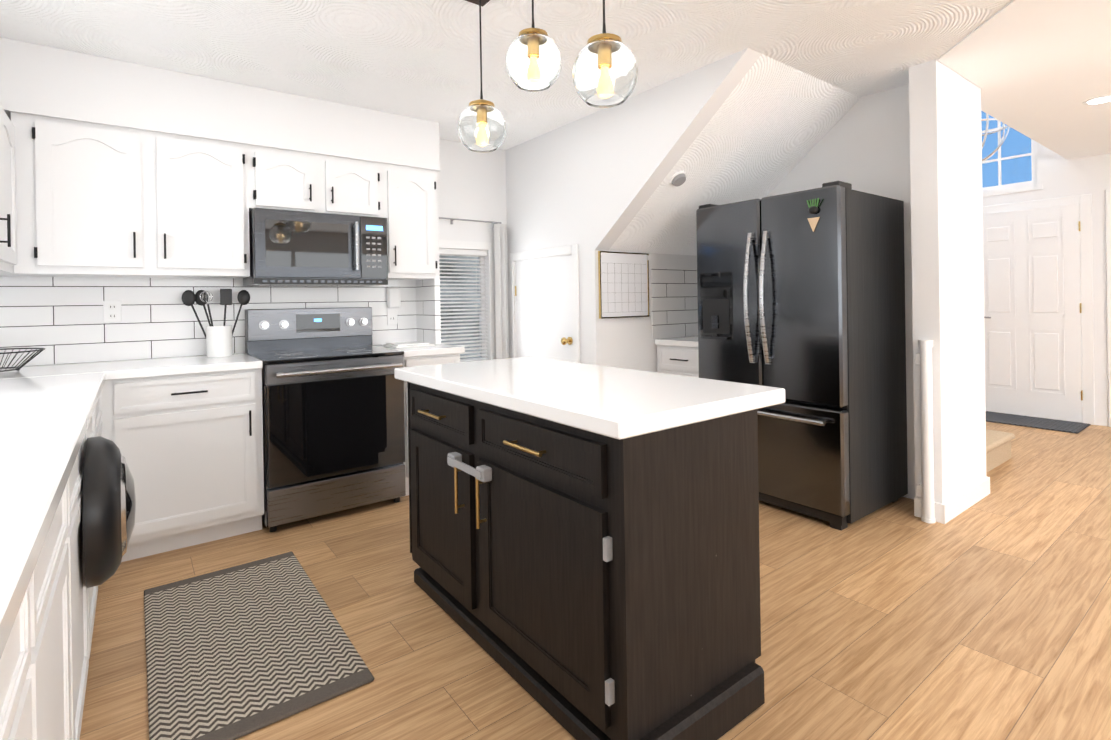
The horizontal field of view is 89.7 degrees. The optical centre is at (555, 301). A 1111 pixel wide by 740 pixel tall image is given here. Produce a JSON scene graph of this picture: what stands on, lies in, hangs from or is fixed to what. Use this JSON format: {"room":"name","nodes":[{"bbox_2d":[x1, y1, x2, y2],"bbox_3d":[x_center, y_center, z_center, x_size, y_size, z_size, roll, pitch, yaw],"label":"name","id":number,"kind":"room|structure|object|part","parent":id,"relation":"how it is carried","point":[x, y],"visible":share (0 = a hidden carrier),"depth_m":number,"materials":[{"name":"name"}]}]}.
{"room":"kitchen","nodes":[
{"label":"kitchen","id":0,"kind":"room"},
{"bbox_2d":[0,138,506,367],"bbox_3d":[-1.704,0.001,3.677,3.440,2.450,0.120,-1,0,-37],"label":"wall","id":1,"kind":"structure","parent":0,"point":[471,185],"depth_m":4.40,"materials":[{"name":"white paint"}]},
{"bbox_2d":[0,89,23,275],"bbox_3d":[-2.448,-0.480,2.266,0.318,0.698,0.500,-1,0,-37],"label":"upper cabinet","id":2,"kind":"object","parent":1,"relation":"attached to","point":[11,263],"depth_m":2.49,"materials":[{"name":"white wood"}]},
{"bbox_2d":[12,105,155,277],"bbox_3d":[-2.400,-0.507,2.859,0.512,0.748,0.348,-1,0,-37],"label":"upper cabinet","id":3,"kind":"object","parent":1,"relation":"attached to","point":[109,167],"depth_m":2.73,"materials":[{"name":"white wood"}]},
{"bbox_2d":[0,37,259,140],"bbox_3d":[-2.332,-1.047,2.916,1.303,0.328,0.348,-1,0,-37],"label":"soffit","id":4,"kind":"object","parent":1,"relation":"attached to","point":[32,76],"depth_m":2.81,"materials":[{"name":"white paint"}]},
{"bbox_2d":[152,125,251,278],"bbox_3d":[-2.012,-0.514,3.153,0.460,0.748,0.348,-1,0,-37],"label":"upper cabinet","id":5,"kind":"object","parent":1,"relation":"attached to","point":[202,182],"depth_m":3.02,"materials":[{"name":"white wood"}]},
{"bbox_2d":[0,276,416,366],"bbox_3d":[-1.983,0.087,3.386,2.400,0.455,0.006,-1,0,-37],"label":"backsplash","id":6,"kind":"structure","parent":1,"relation":"attached to","point":[60,320],"depth_m":3.12,"materials":[{"name":"tile"}]},
{"bbox_2d":[103,300,121,322],"bbox_3d":[-2.417,0.054,3.048,0.078,0.120,0.008,-1,0,-37],"label":"electrical outlet plate","id":7,"kind":"object","parent":6,"relation":"attached to","point":[112,311],"visible":1,"depth_m":3.05,"materials":[{"name":"white plastic"}]},
{"bbox_2d":[386,287,400,324],"bbox_3d":[-1.153,0.032,3.982,0.095,0.270,0.044,-1,0,-37],"label":"electrical outlet","id":8,"kind":"object","parent":6,"relation":"attached to","point":[393,297],"visible":1,"depth_m":3.97,"materials":[{"name":"white plastic"}]},
{"bbox_2d":[252,141,323,212],"bbox_3d":[-1.677,-0.520,3.406,0.381,0.748,0.348,-1,0,-37],"label":"upper cabinet","id":9,"kind":"object","parent":1,"relation":"attached to","point":[284,177],"depth_m":3.28,"materials":[{"name":"white wood"}]},
{"bbox_2d":[243,208,387,286],"bbox_3d":[-1.479,-0.313,3.468,0.753,0.423,0.481,-1,0,-37],"label":"microwave","id":10,"kind":"object","parent":9,"relation":"attached to","point":[294,248],"visible":1,"depth_m":3.29,"materials":[{"name":"black metal"}]},
{"bbox_2d":[256,87,323,148],"bbox_3d":[-1.673,-1.058,3.415,0.350,0.328,0.348,-1,0,-37],"label":"soffit","id":11,"kind":"object","parent":1,"relation":"attached to","point":[285,118],"depth_m":3.28,"materials":[{"name":"white paint"}]},
{"bbox_2d":[324,100,379,156],"bbox_3d":[-1.393,-1.063,3.627,0.353,0.328,0.348,-1,0,-37],"label":"soffit","id":12,"kind":"object","parent":1,"relation":"attached to","point":[355,130],"depth_m":3.50,"materials":[{"name":"white paint"}]},
{"bbox_2d":[324,153,387,253],"bbox_3d":[-1.371,-0.525,3.638,0.387,0.748,0.348,-1,0,-37],"label":"upper cabinet","id":13,"kind":"object","parent":1,"relation":"attached to","point":[357,186],"depth_m":3.51,"materials":[{"name":"white wood"}]},
{"bbox_2d":[380,111,440,168],"bbox_3d":[-1.079,-1.068,3.864,0.435,0.328,0.348,-1,0,-37],"label":"soffit","id":14,"kind":"object","parent":1,"relation":"attached to","point":[415,141],"depth_m":3.72,"materials":[{"name":"white paint"}]},
{"bbox_2d":[384,161,440,279],"bbox_3d":[-1.059,-0.530,3.874,0.396,0.748,0.348,-1,0,-37],"label":"upper cabinet","id":15,"kind":"object","parent":1,"relation":"attached to","point":[413,205],"depth_m":3.74,"materials":[{"name":"white wood"}]},
{"bbox_2d":[439,240,495,361],"bbox_3d":[-0.763,0.035,4.357,0.620,1.010,0.130,-1,0,-37],"label":"window","id":16,"kind":"structure","parent":1,"relation":"in","point":[488,246],"depth_m":4.48,"materials":[{"name":"white"}]},
{"bbox_2d":[439,248,487,360],"bbox_3d":[-0.760,0.029,4.354,0.510,0.874,0.038,-1,0,-37],"label":"window blinds","id":17,"kind":"object","parent":16,"relation":"attached to","point":[461,252],"visible":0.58,"depth_m":4.39,"materials":[{"name":"white plastic"}]},
{"bbox_2d":[439,217,500,227],"bbox_3d":[-0.719,-0.615,4.301,0.660,0.040,0.080,-1,0,-37],"label":"curtain rod","id":18,"kind":"object","parent":1,"relation":"attached to","point":[451,219],"visible":0.77,"depth_m":4.29,"materials":[{"name":"grey metal"}]},
{"bbox_2d":[494,224,508,358],"bbox_3d":[-0.426,0.232,4.471,0.120,1.705,0.042,-1,0,-37],"label":"sheer curtain","id":19,"kind":"object","parent":18,"relation":"hanging from","point":[501,292],"visible":0.66,"depth_m":4.47,"materials":[{"name":"white fabric"}]},
{"bbox_2d":[0,0,1110,159],"bbox_3d":[2.182,-1.328,2.240,7.940,0.108,7.120,-1,0,-37],"label":"ceiling","id":20,"kind":"structure","parent":0,"point":[419,59],"depth_m":2.71,"materials":[{"name":"white paint"}]},
{"bbox_2d":[457,0,505,152],"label":"pendant light","id":21,"kind":"object","parent":20,"relation":"hanging from","point":[481,127],"depth_m":2.15,"materials":[{"name":"clear glass"}]},
{"bbox_2d":[506,0,561,91],"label":"pendant light","id":22,"kind":"object","parent":20,"relation":"hanging from","point":[533,59],"depth_m":1.86,"materials":[{"name":"clear glass"}]},
{"bbox_2d":[572,0,637,107],"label":"pendant light","id":23,"kind":"object","parent":20,"relation":"hanging from","point":[605,71],"depth_m":1.57,"materials":[{"name":"clear glass"}]},
{"bbox_2d":[1082,95,1110,104],"bbox_3d":[3.505,-1.294,3.592,0.170,0.005,0.170,-1,0,-37],"label":"recessed light","id":24,"kind":"object","parent":20,"relation":"in","point":[1099,100],"visible":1,"depth_m":3.59,"materials":[{"name":"white"}]},
{"bbox_2d":[80,421,1110,739],"bbox_3d":[2.434,1.212,3.208,11.200,0.100,8.800,-1,0,-37],"label":"floor","id":25,"kind":"structure","parent":0,"point":[988,617],"depth_m":2.06,"materials":[{"name":"brown wood"}]},
{"bbox_2d":[0,364,408,739],"bbox_3d":[-0.546,0.777,0.578,1.270,0.876,6.191,-1,0,-37],"label":"base cabinet","id":26,"kind":"object","parent":25,"relation":"on","point":[184,435],"depth_m":2.58,"materials":[{"name":"white wood"}]},
{"bbox_2d":[0,372,107,655],"bbox_3d":[-0.603,0.320,0.112,0.629,0.040,5.609,-1,0,-37],"label":"countertop","id":27,"kind":"structure","parent":26,"relation":"on","point":[44,419],"depth_m":1.10,"materials":[{"name":"white stone"}]},
{"bbox_3d":[-1.352,0.625,1.705,0.115,0.430,0.430,-1,0,-37],"label":"round door mount","id":28,"kind":"part","parent":26,"relation":"part of","materials":[{"name":"black plastic"}]},
{"bbox_2d":[0,353,262,379],"bbox_3d":[-2.230,0.341,2.794,1.270,0.040,0.631,-1,0,-37],"label":"countertop","id":29,"kind":"structure","parent":26,"relation":"on","point":[239,360],"depth_m":2.78,"materials":[{"name":"white stone"}]},
{"bbox_2d":[0,348,44,371],"bbox_3d":[-2.587,0.277,2.555,0.377,0.101,0.377,-1,0,-37],"label":"wire basket","id":30,"kind":"object","parent":29,"relation":"on","point":[40,350],"visible":1,"depth_m":2.62,"materials":[{"name":"black metal"}]},
{"bbox_2d":[182,289,249,356],"bbox_3d":[-1.945,0.120,3.218,0.343,0.390,0.130,-1,0,-37],"label":"utensil crock","id":31,"kind":"object","parent":29,"relation":"on","point":[218,341],"visible":1,"depth_m":3.18,"materials":[{"name":"white ceramic"}]},
{"bbox_2d":[144,551,373,739],"bbox_3d":[-1.158,1.214,2.071,0.580,0.012,1.160,-1,0,-37],"label":"kitchen rug","id":32,"kind":"object","parent":25,"relation":"on","point":[236,652],"visible":0.98,"depth_m":1.92,"materials":[{"name":"grey fabric"}]},
{"bbox_2d":[245,307,405,531],"bbox_3d":[-1.382,0.631,3.369,0.759,1.182,0.725,-1,0,-37],"label":"range","id":33,"kind":"object","parent":25,"relation":"on","point":[333,411],"visible":0.98,"depth_m":3.17,"materials":[{"name":"black metal"}]},
{"bbox_2d":[404,352,463,427],"bbox_3d":[-0.951,0.777,3.769,0.399,0.876,0.611,-1,0,-37],"label":"base cabinet","id":34,"kind":"object","parent":25,"relation":"on","point":[409,361],"depth_m":3.49,"materials":[{"name":"white wood"}]},
{"bbox_2d":[372,344,463,355],"bbox_3d":[-0.945,0.319,3.766,0.417,0.040,0.631,-1,0,-37],"label":"countertop","id":35,"kind":"structure","parent":34,"relation":"on","point":[438,349],"depth_m":3.56,"materials":[{"name":"white stone"}]},
{"bbox_2d":[382,341,434,347],"bbox_3d":[-0.998,0.290,3.787,0.270,0.020,0.250,-1,0,-37],"label":"trivet","id":36,"kind":"object","parent":35,"relation":"on","point":[405,344],"visible":1,"depth_m":3.72,"materials":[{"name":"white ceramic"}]},
{"bbox_2d":[395,377,773,739],"bbox_3d":[-0.019,0.766,2.035,0.618,0.874,1.382,-1,0,-37],"label":"kitchen island","id":37,"kind":"object","parent":25,"relation":"on","point":[584,546],"depth_m":1.57,"materials":[{"name":"black wood"}]},
{"bbox_2d":[394,357,784,432],"bbox_3d":[0.006,0.305,2.099,0.716,0.046,1.426,-1,0,-37],"label":"island countertop","id":38,"kind":"structure","parent":37,"relation":"on","point":[612,399],"depth_m":1.76,"materials":[{"name":"white stone"}]},
{"bbox_2d":[655,336,698,377],"bbox_3d":[1.115,0.724,4.042,0.667,0.915,0.490,-1,0,-37],"label":"base cabinet","id":39,"kind":"object","parent":25,"relation":"on","point":[677,356],"visible":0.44,"depth_m":3.90,"materials":[{"name":"white wood"}]},
{"bbox_2d":[696,181,907,529],"bbox_3d":[1.456,0.279,3.406,0.865,1.797,0.910,-1,0,-37],"label":"fridge","id":40,"kind":"object","parent":25,"relation":"on","point":[801,297],"visible":0.85,"depth_m":3.06,"materials":[{"name":"grey metal"}]},
{"bbox_2d":[986,429,1014,472],"bbox_3d":[2.204,0.330,4.751,1.000,1.665,2.455,-1,0,-37],"label":"carpeted stairs","id":41,"kind":"structure","parent":25,"relation":"on","point":[998,448],"depth_m":3.94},
{"bbox_2d":[986,411,1090,433],"bbox_3d":[4.364,1.121,5.296,0.500,0.012,0.960,-1,0,-37],"label":"doormat","id":42,"kind":"object","parent":25,"relation":"on","point":[1044,423],"visible":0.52,"depth_m":5.15,"materials":[{"name":"grey fabric"}]},
{"bbox_2d":[506,48,760,366],"bbox_3d":[0.305,-0.030,3.773,0.120,2.450,2.390,-1,0,-37],"label":"wall","id":43,"kind":"structure","parent":0,"point":[589,184],"depth_m":3.71,"materials":[{"name":"white paint"}]},
{"bbox_2d":[515,255,572,361],"bbox_3d":[-0.103,0.433,4.207,0.112,1.518,0.754,-1,0,-37],"label":"closet door","id":44,"kind":"structure","parent":43,"relation":"in","point":[544,313],"depth_m":4.20,"materials":[{"name":"white wood"}]},
{"bbox_2d":[508,244,579,362],"bbox_3d":[-0.054,0.402,4.244,0.136,1.595,0.890,-1,0,-37],"label":"door frame","id":45,"kind":"structure","parent":43,"relation":"attached to","point":[566,250],"depth_m":4.12,"materials":[{"name":"white wood"}]},
{"bbox_2d":[609,251,696,371],"bbox_3d":[0.932,-0.041,4.304,1.520,2.450,0.120,-1,0,-37],"label":"wall","id":46,"kind":"structure","parent":0,"point":[632,345],"depth_m":3.98,"materials":[{"name":"white paint"}]},
{"bbox_2d":[598,251,650,318],"bbox_3d":[0.488,-0.116,3.871,0.478,0.451,0.030,-1,0,-37],"label":"frame","id":47,"kind":"object","parent":46,"relation":"attached to","point":[623,279],"visible":1,"depth_m":3.86,"materials":[{"name":"white paper"}]},
{"bbox_2d":[651,268,697,338],"bbox_3d":[0.962,0.010,4.247,0.660,0.513,0.006,-1,0,-37],"label":"backsplash","id":48,"kind":"structure","parent":46,"relation":"attached to","point":[674,304],"depth_m":4.19,"materials":[{"name":"tile"}]},
{"bbox_2d":[608,54,859,255],"bbox_3d":[1.135,-0.873,3.651,1.080,1.030,1.180,-1,0,-37],"label":"ceiling soffit","id":49,"kind":"structure","parent":0,"point":[771,123],"depth_m":3.51,"materials":[{"name":"white paint"}]},
{"bbox_2d":[670,171,686,185],"bbox_3d":[0.753,-0.752,3.430,0.110,0.083,0.095,-1,0,-37],"label":"smoke detector","id":50,"kind":"object","parent":49,"relation":"attached to","point":[678,179],"visible":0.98,"depth_m":3.40,"materials":[{"name":"white plastic"}]},
{"bbox_2d":[766,84,914,498],"bbox_3d":[1.866,-0.055,3.963,0.440,2.450,1.550,-1,0,-37],"label":"wall","id":51,"kind":"structure","parent":0,"point":[862,144],"depth_m":3.43,"materials":[{"name":"white paint"}]},
{"bbox_2d":[909,59,985,503],"bbox_3d":[2.269,-0.060,3.215,0.700,2.450,0.130,-1,0,-37],"label":"wall pillar","id":52,"kind":"structure","parent":0,"point":[946,212],"depth_m":3.05,"materials":[{"name":"white paint"}]},
{"bbox_2d":[915,340,935,522],"bbox_3d":[1.974,0.687,2.986,0.066,0.965,0.088,-1,0,-37],"label":"baby gate","id":53,"kind":"object","parent":52,"relation":"attached to","point":[925,488],"visible":1,"depth_m":2.96,"materials":[{"name":"white plastic"}]},
{"bbox_2d":[939,476,989,523],"bbox_3d":[2.331,1.114,3.160,0.728,0.100,0.014,-1,0,-37],"label":"baseboard","id":54,"kind":"structure","parent":52,"relation":"attached to","point":[954,506],"depth_m":3.10,"materials":[{"name":"white wood"}]},
{"bbox_2d":[982,143,1110,426],"bbox_3d":[4.854,-1.380,5.189,0.120,5.000,8.600,-1,0,-37],"label":"wall","id":55,"kind":"structure","parent":0,"point":[1059,176],"depth_m":5.07,"materials":[{"name":"white paint"}]},
{"bbox_2d":[981,114,1042,196],"bbox_3d":[4.290,-1.722,5.883,0.092,1.300,1.300,-1,0,-37],"label":"window","id":56,"kind":"structure","parent":55,"relation":"in","point":[1006,188],"depth_m":5.57,"materials":[{"name":"white"}]},
{"bbox_2d":[983,204,1082,422],"bbox_3d":[4.546,0.109,5.447,0.089,2.008,0.854,-1,0,-37],"label":"front door","id":57,"kind":"structure","parent":55,"relation":"in","point":[1032,310],"depth_m":5.38,"materials":[{"name":"white wood"}]},
{"bbox_2d":[983,189,1110,426],"bbox_3d":[4.961,0.059,5.055,0.150,2.120,2.140,-1,0,-37],"label":"door frame","id":58,"kind":"structure","parent":55,"relation":"attached to","point":[1084,201],"depth_m":5.09,"materials":[{"name":"white painted wood"}]},
{"bbox_3d":[3.235,-2.677,6.636,5.920,2.560,4.360,-1,0,-37],"label":"ceiling","id":59,"kind":"structure","parent":0,"visible":0},
{"bbox_2d":[981,113,1009,161],"bbox_3d":[3.529,-2.509,4.825,0.616,2.678,0.616,-1,0,-37],"label":"chandelier","id":60,"kind":"object","parent":59,"relation":"hanging from","point":[987,119],"visible":0.08,"depth_m":4.62,"materials":[{"name":"silver metal"}]},
{"bbox_3d":[-0.880,-0.004,-0.164,0.120,2.450,7.000,-1,0,-37],"label":"wall","id":61,"kind":"structure","parent":0,"visible":0},
{"bbox_2d":[416,279,440,343],"bbox_3d":[-0.913,0.069,3.992,0.040,0.455,0.330,-1,0,-37],"label":"backsplash","id":62,"kind":"structure","parent":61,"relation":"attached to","point":[428,320],"depth_m":3.91,"materials":[{"name":"tile"}]},
{"label":"outside","id":63,"kind":"structure","parent":0,"visible":0},
{"bbox_2d":[439,255,479,358],"bbox_3d":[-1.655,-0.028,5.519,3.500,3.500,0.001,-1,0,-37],"label":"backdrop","id":64,"kind":"structure","parent":63,"point":[454,264],"depth_m":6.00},
{"bbox_2d":[981,111,1031,187],"bbox_3d":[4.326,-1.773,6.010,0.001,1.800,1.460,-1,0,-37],"label":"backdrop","id":65,"kind":"structure","parent":63,"point":[1015,165],"depth_m":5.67,"materials":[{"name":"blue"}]}
]}

